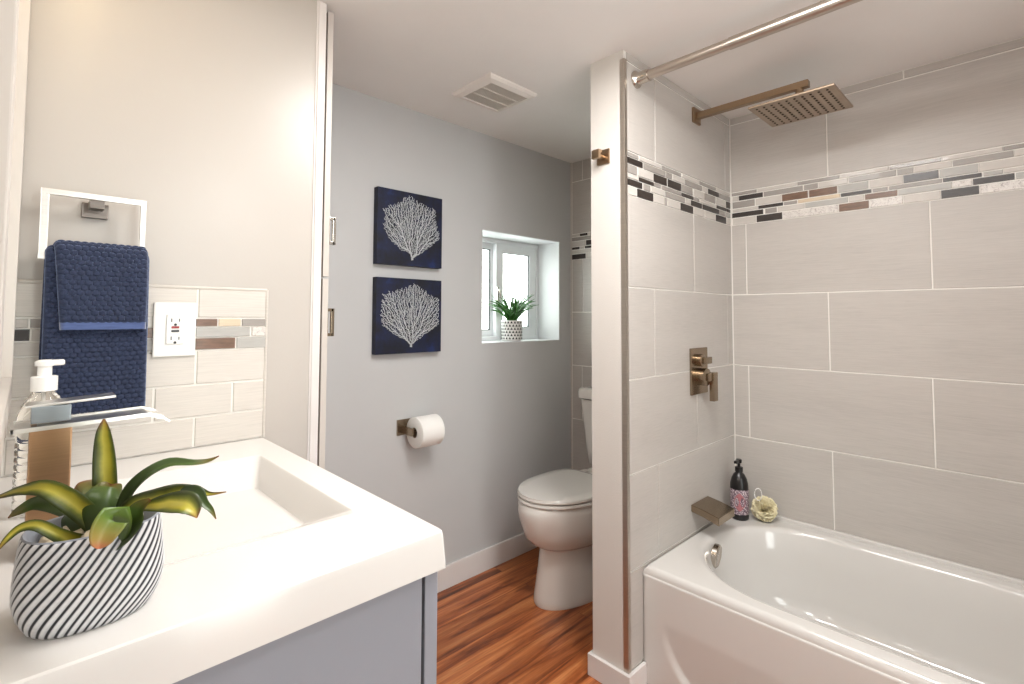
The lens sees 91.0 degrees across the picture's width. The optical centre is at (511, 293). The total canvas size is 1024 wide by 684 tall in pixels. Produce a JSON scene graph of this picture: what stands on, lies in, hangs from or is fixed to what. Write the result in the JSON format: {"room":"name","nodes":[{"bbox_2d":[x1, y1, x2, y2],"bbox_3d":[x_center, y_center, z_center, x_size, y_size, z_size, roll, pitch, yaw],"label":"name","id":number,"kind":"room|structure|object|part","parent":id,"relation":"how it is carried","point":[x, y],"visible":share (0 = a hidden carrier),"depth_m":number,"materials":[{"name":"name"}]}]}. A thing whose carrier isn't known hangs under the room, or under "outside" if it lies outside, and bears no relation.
{"room":"bathroom","nodes":[
{"label":"bathroom","id":0,"kind":"room"},
{"bbox_2d":[10,511,163,639],"bbox_3d":[-0.440,0.286,0.528,0.124,0.094,0.100,3,-4,-44],"label":"planter","id":1,"kind":"object","parent":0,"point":[62,585],"depth_m":0.49,"materials":[{"name":"ceramic"}]},
{"bbox_2d":[0,0,316,477],"bbox_3d":[-0.830,0.201,1.146,0.732,2.095,0.059,3,-4,-44],"label":"wall","id":2,"kind":"structure","parent":0,"point":[201,112],"depth_m":1.20,"materials":[{"name":"paint"}]},
{"bbox_2d":[38,187,146,258],"bbox_3d":[-0.873,-0.134,1.052,0.168,0.139,0.055,3,-4,-44],"label":"towel ring","id":3,"kind":"object","parent":2,"relation":"attached to","point":[96,208],"visible":0.88,"depth_m":1.04,"materials":[{"name":"silver metal"}]},
{"bbox_2d":[39,239,149,413],"bbox_3d":[-0.848,0.067,1.028,0.170,0.344,0.073,3,-4,-44],"label":"hand towel","id":4,"kind":"object","parent":3,"relation":"hanging from","point":[94,308],"visible":0.99,"depth_m":1.01,"materials":[{"name":"blue fabric"}]},
{"bbox_2d":[152,302,196,356],"bbox_3d":[-0.774,0.082,1.157,0.084,0.124,0.010,3,-4,-44],"label":"wall outlet","id":5,"kind":"object","parent":2,"relation":"attached to","point":[174,323],"visible":1,"depth_m":1.15,"materials":[{"name":"white plastic"}]},
{"bbox_2d":[166,314,184,343],"bbox_3d":[-0.772,0.081,1.155,0.035,0.068,0.003,3,-4,-44],"label":"receptacle","id":6,"kind":"object","parent":5,"relation":"attached to","point":[175,323],"depth_m":1.15,"materials":[{"name":"white plastic"}]},
{"bbox_2d":[307,0,326,464],"bbox_3d":[-0.563,0.215,1.406,0.026,2.093,0.056,3,-4,-44],"label":"trim","id":7,"kind":"structure","parent":2,"relation":"attached to","point":[317,207],"depth_m":1.40,"materials":[{"name":"white"}]},
{"bbox_2d":[321,83,570,564],"bbox_3d":[-0.343,0.261,2.398,1.854,2.095,0.243,3,-4,-44],"label":"wall","id":8,"kind":"structure","parent":0,"point":[504,409],"depth_m":2.29,"materials":[{"name":"grey paint"}]},
{"bbox_2d":[372,277,440,354],"bbox_3d":[-0.437,0.093,2.121,0.317,0.311,0.032,3,-4,-44],"label":"print","id":9,"kind":"object","parent":8,"relation":"attached to","point":[406,313],"visible":1,"depth_m":2.10},
{"bbox_2d":[396,418,416,435],"bbox_3d":[-0.401,0.557,2.105,0.140,0.064,0.078,3,-4,-44],"label":"toilet paper holder","id":10,"kind":"object","parent":8,"relation":"attached to","point":[402,429],"visible":0.84,"depth_m":2.08,"materials":[{"name":"brown metal"}]},
{"bbox_3d":[-0.453,0.556,2.103,0.062,0.064,0.008,3,-4,-44],"label":"plate","id":11,"kind":"part","parent":10,"relation":"part of","materials":[{"name":"brown metal"}]},
{"bbox_3d":[-0.390,0.568,2.110,0.116,0.030,0.071,3,-4,-44],"label":"arm","id":12,"kind":"part","parent":10,"relation":"part of","materials":[{"name":"brown metal"}]},
{"bbox_2d":[407,414,444,448],"bbox_3d":[-0.361,0.572,2.100,0.110,0.126,0.126,3,-4,-44],"label":"toilet paper roll","id":13,"kind":"object","parent":10,"relation":"hanging from","point":[430,429],"visible":0.92,"depth_m":2.06,"materials":[{"name":"white paper"}]},
{"bbox_2d":[373,186,441,268],"bbox_3d":[-0.436,-0.271,2.138,0.317,0.311,0.032,3,-4,-44],"label":"print","id":14,"kind":"object","parent":8,"relation":"attached to","point":[407,226],"visible":1,"depth_m":2.11},
{"bbox_2d":[437,532,536,592],"bbox_3d":[-0.257,1.254,2.259,1.653,0.098,0.013,3,-4,-44],"label":"baseboard","id":15,"kind":"structure","parent":8,"relation":"attached to","point":[458,571],"depth_m":2.36,"materials":[{"name":"white"}]},
{"bbox_2d":[482,229,558,343],"bbox_3d":[-0.021,-0.023,2.716,0.573,0.554,0.240,3,-4,-44],"label":"window","id":16,"kind":"structure","parent":8,"relation":"in","point":[511,263],"depth_m":2.84,"materials":[{"name":"white"}]},
{"bbox_3d":[-0.192,-0.025,2.678,0.184,0.444,0.004,3,-4,-44],"label":"glass pane","id":17,"kind":"part","parent":16,"relation":"part of","materials":[{"name":"white glass"}]},
{"bbox_3d":[-0.193,-0.025,2.678,0.260,0.514,0.026,3,-4,-44],"label":"sash","id":18,"kind":"part","parent":16,"relation":"part of","materials":[{"name":"white plastic"}]},
{"bbox_3d":[-0.077,-0.020,2.774,0.567,0.548,0.078,3,-4,-44],"label":"frame","id":19,"kind":"part","parent":16,"relation":"part of","materials":[{"name":"white plastic"}]},
{"bbox_2d":[487,291,535,340],"bbox_3d":[0.010,0.110,2.669,0.294,0.280,0.326,1,-3,-8],"label":"potted grass","id":20,"kind":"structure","parent":16,"relation":"on","point":[511,328],"depth_m":2.63,"materials":[{"name":"green plant"}]},
{"bbox_2d":[501,320,521,340],"bbox_3d":[-0.001,0.196,2.674,0.113,0.108,0.113,3,-4,-44],"label":"pot","id":21,"kind":"object","parent":20,"relation":"attached to","point":[511,330],"depth_m":2.63,"materials":[{"name":"white ceramic"}]},
{"bbox_3d":[0.016,-0.017,2.837,0.310,0.514,0.028,3,-4,-44],"label":"sash","id":22,"kind":"part","parent":16,"relation":"part of","materials":[{"name":"white plastic"}]},
{"bbox_3d":[0.016,-0.017,2.837,0.205,0.414,0.004,3,-4,-44],"label":"glass pane","id":23,"kind":"part","parent":16,"relation":"part of","materials":[{"name":"white glass"}]},
{"bbox_2d":[436,547,601,683],"bbox_3d":[0.642,1.271,0.852,2.514,0.060,3.810,3,-4,-44],"label":"floor","id":24,"kind":"structure","parent":0,"point":[491,629],"depth_m":1.91,"materials":[{"name":"brown wood"}]},
{"bbox_2d":[173,572,437,683],"bbox_3d":[-0.552,0.819,0.817,0.506,0.832,0.763,3,-4,-44],"label":"vanity cabinet","id":25,"kind":"object","parent":24,"relation":"on","point":[390,637],"visible":0.16,"depth_m":0.65,"materials":[{"name":"grey wood"}]},
{"bbox_2d":[0,438,445,683],"bbox_3d":[-0.548,0.388,0.832,0.510,0.082,0.776,3,-4,-44],"label":"countertop","id":26,"kind":"structure","parent":25,"relation":"on","point":[291,545],"depth_m":0.64,"materials":[{"name":"white stone"}]},
{"bbox_2d":[11,359,64,517],"bbox_3d":[-0.750,0.225,0.803,0.062,0.239,0.062,3,-4,-44],"label":"soap dispenser","id":27,"kind":"object","parent":26,"relation":"on","point":[43,386],"visible":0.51,"depth_m":0.78,"materials":[{"name":"clear glass"}]},
{"bbox_2d":[10,392,169,531],"bbox_3d":[-0.584,0.241,0.700,0.166,0.199,0.072,3,-4,-44],"label":"sink faucet","id":28,"kind":"object","parent":26,"relation":"on","point":[51,423],"visible":0.72,"depth_m":0.66,"materials":[{"name":"silver metal"}]},
{"bbox_3d":[-0.616,0.158,0.672,0.039,0.022,0.040,3,-4,-44],"label":"handle","id":29,"kind":"part","parent":28,"relation":"part of","materials":[{"name":"metal"}]},
{"bbox_3d":[-0.601,0.145,0.687,0.092,0.008,0.038,3,-4,-44],"label":"lever","id":30,"kind":"part","parent":28,"relation":"part of","materials":[{"name":"silver metal"}]},
{"bbox_3d":[-0.583,0.177,0.703,0.166,0.018,0.072,3,-4,-44],"label":"spout","id":31,"kind":"part","parent":28,"relation":"part of","materials":[{"name":"silver metal"}]},
{"bbox_2d":[0,419,225,639],"bbox_3d":[-0.438,0.235,0.530,0.280,0.196,0.119,0,-3,3],"label":"potted plant","id":32,"kind":"object","parent":26,"relation":"on","point":[93,565],"visible":1,"depth_m":0.50,"materials":[{"name":"ceramic"}]},
{"bbox_3d":[-0.248,0.789,0.848,0.022,0.756,0.376,3,-4,-44],"label":"door","id":33,"kind":"part","parent":25,"relation":"part of","materials":[{"name":"grey wood"}]},
{"bbox_2d":[317,11,335,468],"bbox_3d":[-0.879,0.215,1.401,0.595,2.091,0.444,3,-4,-44],"label":"linen cabinet","id":34,"kind":"object","parent":24,"relation":"on","point":[326,218],"visible":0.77,"depth_m":1.45,"materials":[{"name":"beige paint"}]},
{"bbox_3d":[-0.686,0.561,1.568,0.017,1.196,0.436,3,-4,-44],"label":"cabinet door","id":35,"kind":"part","parent":34,"relation":"part of","materials":[{"name":"beige paint"}]},
{"bbox_3d":[-0.682,-0.430,1.613,0.017,0.776,0.436,3,-4,-44],"label":"cabinet door","id":36,"kind":"part","parent":34,"relation":"part of","materials":[{"name":"beige paint"}]},
{"bbox_3d":[-0.527,0.083,1.455,0.022,0.080,0.020,3,-4,-44],"label":"door pull","id":37,"kind":"part","parent":34,"relation":"part of","materials":[{"name":"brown metal"}]},
{"bbox_3d":[-0.526,-0.182,1.467,0.022,0.080,0.020,3,-4,-44],"label":"door pull","id":38,"kind":"part","parent":34,"relation":"part of","materials":[{"name":"silver metal"}]},
{"bbox_2d":[517,386,592,610],"bbox_3d":[0.331,0.890,2.307,0.760,0.834,0.416,3,-4,-44],"label":"toilet","id":39,"kind":"object","parent":24,"relation":"on","point":[555,506],"visible":0.59,"depth_m":2.08,"materials":[{"name":"ceramic"}]},
{"bbox_3d":[0.231,0.867,2.211,0.469,0.015,0.362,3,-4,-44],"label":"seat","id":40,"kind":"part","parent":39,"relation":"part of","materials":[{"name":"plastic"}]},
{"bbox_3d":[0.224,0.845,2.206,0.447,0.020,0.358,3,-4,-44],"label":"lid","id":41,"kind":"part","parent":39,"relation":"part of","materials":[{"name":"ceramic"}]},
{"bbox_3d":[0.540,0.511,2.526,0.181,0.056,0.416,3,-4,-44],"label":"tank lid","id":42,"kind":"part","parent":39,"relation":"part of","materials":[{"name":"ceramic"}]},
{"bbox_3d":[0.542,0.708,2.520,0.167,0.334,0.396,3,-4,-44],"label":"tank","id":43,"kind":"part","parent":39,"relation":"part of","materials":[{"name":"ceramic"}]},
{"bbox_2d":[643,507,1023,683],"bbox_3d":[1.253,1.071,1.354,0.752,0.391,1.580,3,-4,-44],"label":"bathtub","id":44,"kind":"object","parent":24,"relation":"on","point":[782,600],"visible":0.97,"depth_m":1.61,"materials":[{"name":"ceramic"}]},
{"bbox_2d":[730,458,748,520],"bbox_3d":[0.933,0.800,2.069,0.072,0.239,0.071,3,-4,-44],"label":"pump bottle","id":45,"kind":"object","parent":44,"relation":"on","point":[739,489],"visible":0.97,"depth_m":2.04,"materials":[{"name":"black plastic"}]},
{"bbox_2d":[750,488,777,521],"bbox_3d":[1.022,0.851,2.040,0.099,0.132,0.097,3,-4,-44],"label":"sponge","id":46,"kind":"object","parent":44,"relation":"on","point":[764,508],"visible":1,"depth_m":2.01,"materials":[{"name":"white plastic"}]},
{"bbox_2d":[591,50,731,670],"bbox_3d":[0.626,0.244,1.983,0.845,2.095,0.134,3,-4,-44],"label":"wall","id":47,"kind":"structure","parent":0,"point":[607,484],"depth_m":1.69,"materials":[{"name":"paint"}]},
{"bbox_2d":[591,148,609,165],"bbox_3d":[0.298,-0.469,1.714,0.048,0.050,0.050,3,-4,-44],"label":"robe hook","id":48,"kind":"object","parent":47,"relation":"attached to","point":[602,156],"visible":1,"depth_m":1.71,"materials":[{"name":"gold metal"}]},
{"bbox_3d":[0.314,-0.469,1.728,0.006,0.050,0.050,3,-4,-44],"label":"plate","id":49,"kind":"part","parent":48,"relation":"part of","materials":[{"name":"gold metal"}]},
{"bbox_2d":[588,649,646,683],"bbox_3d":[0.618,1.255,1.929,0.854,0.071,0.164,3,-4,-44],"label":"baseboard","id":50,"kind":"structure","parent":47,"relation":"attached to","point":[599,669],"depth_m":1.63,"materials":[{"name":"white"}]},
{"bbox_2d":[620,58,630,673],"bbox_3d":[0.371,0.208,1.649,0.015,1.994,0.018,3,-4,-44],"label":"trim","id":51,"kind":"structure","parent":47,"relation":"attached to","point":[623,62],"depth_m":1.64,"materials":[{"name":"metal"}]},
{"bbox_2d":[318,0,1023,162],"bbox_3d":[0.649,-0.882,0.952,2.514,0.060,3.810,3,-4,-44],"label":"ceiling","id":52,"kind":"structure","parent":0,"point":[410,54],"depth_m":1.66,"materials":[{"name":"paint"}]},
{"bbox_2d":[452,72,536,112],"bbox_3d":[-0.070,-0.794,2.018,0.250,0.021,0.234,3,-4,-44],"label":"exhaust fan","id":53,"kind":"object","parent":52,"relation":"attached to","point":[493,92],"visible":1,"depth_m":1.99,"materials":[{"name":"white plastic"}]},
{"bbox_2d":[570,37,1023,579],"bbox_3d":[1.243,0.248,2.018,0.101,2.095,2.507,3,-4,-44],"label":"wall","id":54,"kind":"structure","parent":0,"point":[877,243],"depth_m":1.83,"materials":[{"name":"tile"}]},
{"bbox_3d":[-0.040,0.145,-0.124,0.100,2.095,2.886,3,-4,-44],"label":"wall","id":55,"kind":"structure","parent":0,"visible":0},
{"bbox_2d":[0,0,30,467],"bbox_3d":[-0.698,-0.285,0.686,0.045,0.955,0.819,3,-4,-44],"label":"framed mirror","id":56,"kind":"object","parent":55,"relation":"attached to","point":[14,14],"visible":1,"depth_m":0.71,"materials":[{"name":"beige paint"}]},
{"bbox_3d":[-0.698,-0.280,0.685,0.029,0.855,0.707,3,-4,-44],"label":"mirror pane","id":57,"kind":"part","parent":56,"relation":"part of","materials":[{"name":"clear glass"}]},
{"bbox_3d":[2.085,0.181,0.506,0.994,2.095,0.840,3,-4,-44],"label":"wall","id":58,"kind":"structure","parent":0,"visible":0},
{"bbox_2d":[625,51,734,670],"bbox_3d":[0.677,0.242,1.937,0.828,2.095,0.004,3,-4,-44],"label":"shower tile","id":59,"kind":"structure","parent":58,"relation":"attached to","point":[681,445],"depth_m":1.86,"materials":[{"name":"tile"}]},
{"bbox_2d":[689,347,717,401],"bbox_3d":[0.752,0.316,1.964,0.139,0.207,0.056,3,-4,-44],"label":"shower valve","id":60,"kind":"object","parent":59,"relation":"attached to","point":[701,376],"visible":1,"depth_m":1.96,"materials":[{"name":"brown metal"}]},
{"bbox_3d":[0.736,0.303,1.982,0.139,0.180,0.008,3,-4,-44],"label":"plate","id":61,"kind":"part","parent":60,"relation":"part of","materials":[{"name":"brown metal"}]},
{"bbox_3d":[0.752,0.261,1.971,0.068,0.048,0.034,3,-4,-44],"label":"diverter knob","id":62,"kind":"part","parent":60,"relation":"part of","materials":[{"name":"brown metal"}]},
{"bbox_3d":[0.762,0.355,1.967,0.089,0.129,0.048,3,-4,-44],"label":"lever","id":63,"kind":"part","parent":60,"relation":"part of","materials":[{"name":"brown metal"}]},
{"bbox_2d":[691,496,734,525],"bbox_3d":[0.767,0.828,1.922,0.140,0.050,0.106,3,-4,-44],"label":"tub spout","id":64,"kind":"object","parent":59,"relation":"attached to","point":[717,512],"visible":1,"depth_m":1.90,"materials":[{"name":"brown metal"}]},
{"bbox_2d":[692,79,852,126],"bbox_3d":[0.921,-0.698,1.852,0.244,0.112,0.514,3,-4,-44],"label":"shower","id":65,"kind":"object","parent":59,"relation":"attached to","point":[801,105],"visible":1,"depth_m":1.77,"materials":[{"name":"gold metal"}]},
{"bbox_3d":[0.888,-0.722,1.887,0.026,0.023,0.402,3,-4,-44],"label":"arm","id":66,"kind":"part","parent":65,"relation":"part of"},
{"bbox_3d":[1.008,-0.652,1.760,0.244,0.007,0.264,3,-4,-44],"label":"head plate","id":67,"kind":"part","parent":65,"relation":"part of","materials":[{"name":"gold metal"}]},
{"bbox_2d":[631,0,862,88],"bbox_3d":[0.978,-0.761,1.164,0.060,0.060,1.586,3,-4,-44],"label":"curtain rod","id":68,"kind":"object","parent":58,"relation":"attached to","point":[823,7],"visible":1,"depth_m":1.46,"materials":[{"name":"silver metal"}]},
{"bbox_3d":[0.550,-0.742,1.606,0.032,0.032,0.296,3,-4,-44],"label":"rod","id":69,"kind":"part","parent":68,"relation":"part of","materials":[{"name":"silver metal"}]},
{"bbox_3d":[1.083,-0.765,1.056,0.036,0.036,1.245,3,-4,-44],"label":"rod","id":70,"kind":"part","parent":68,"relation":"part of","materials":[{"name":"silver metal"}]}
]}

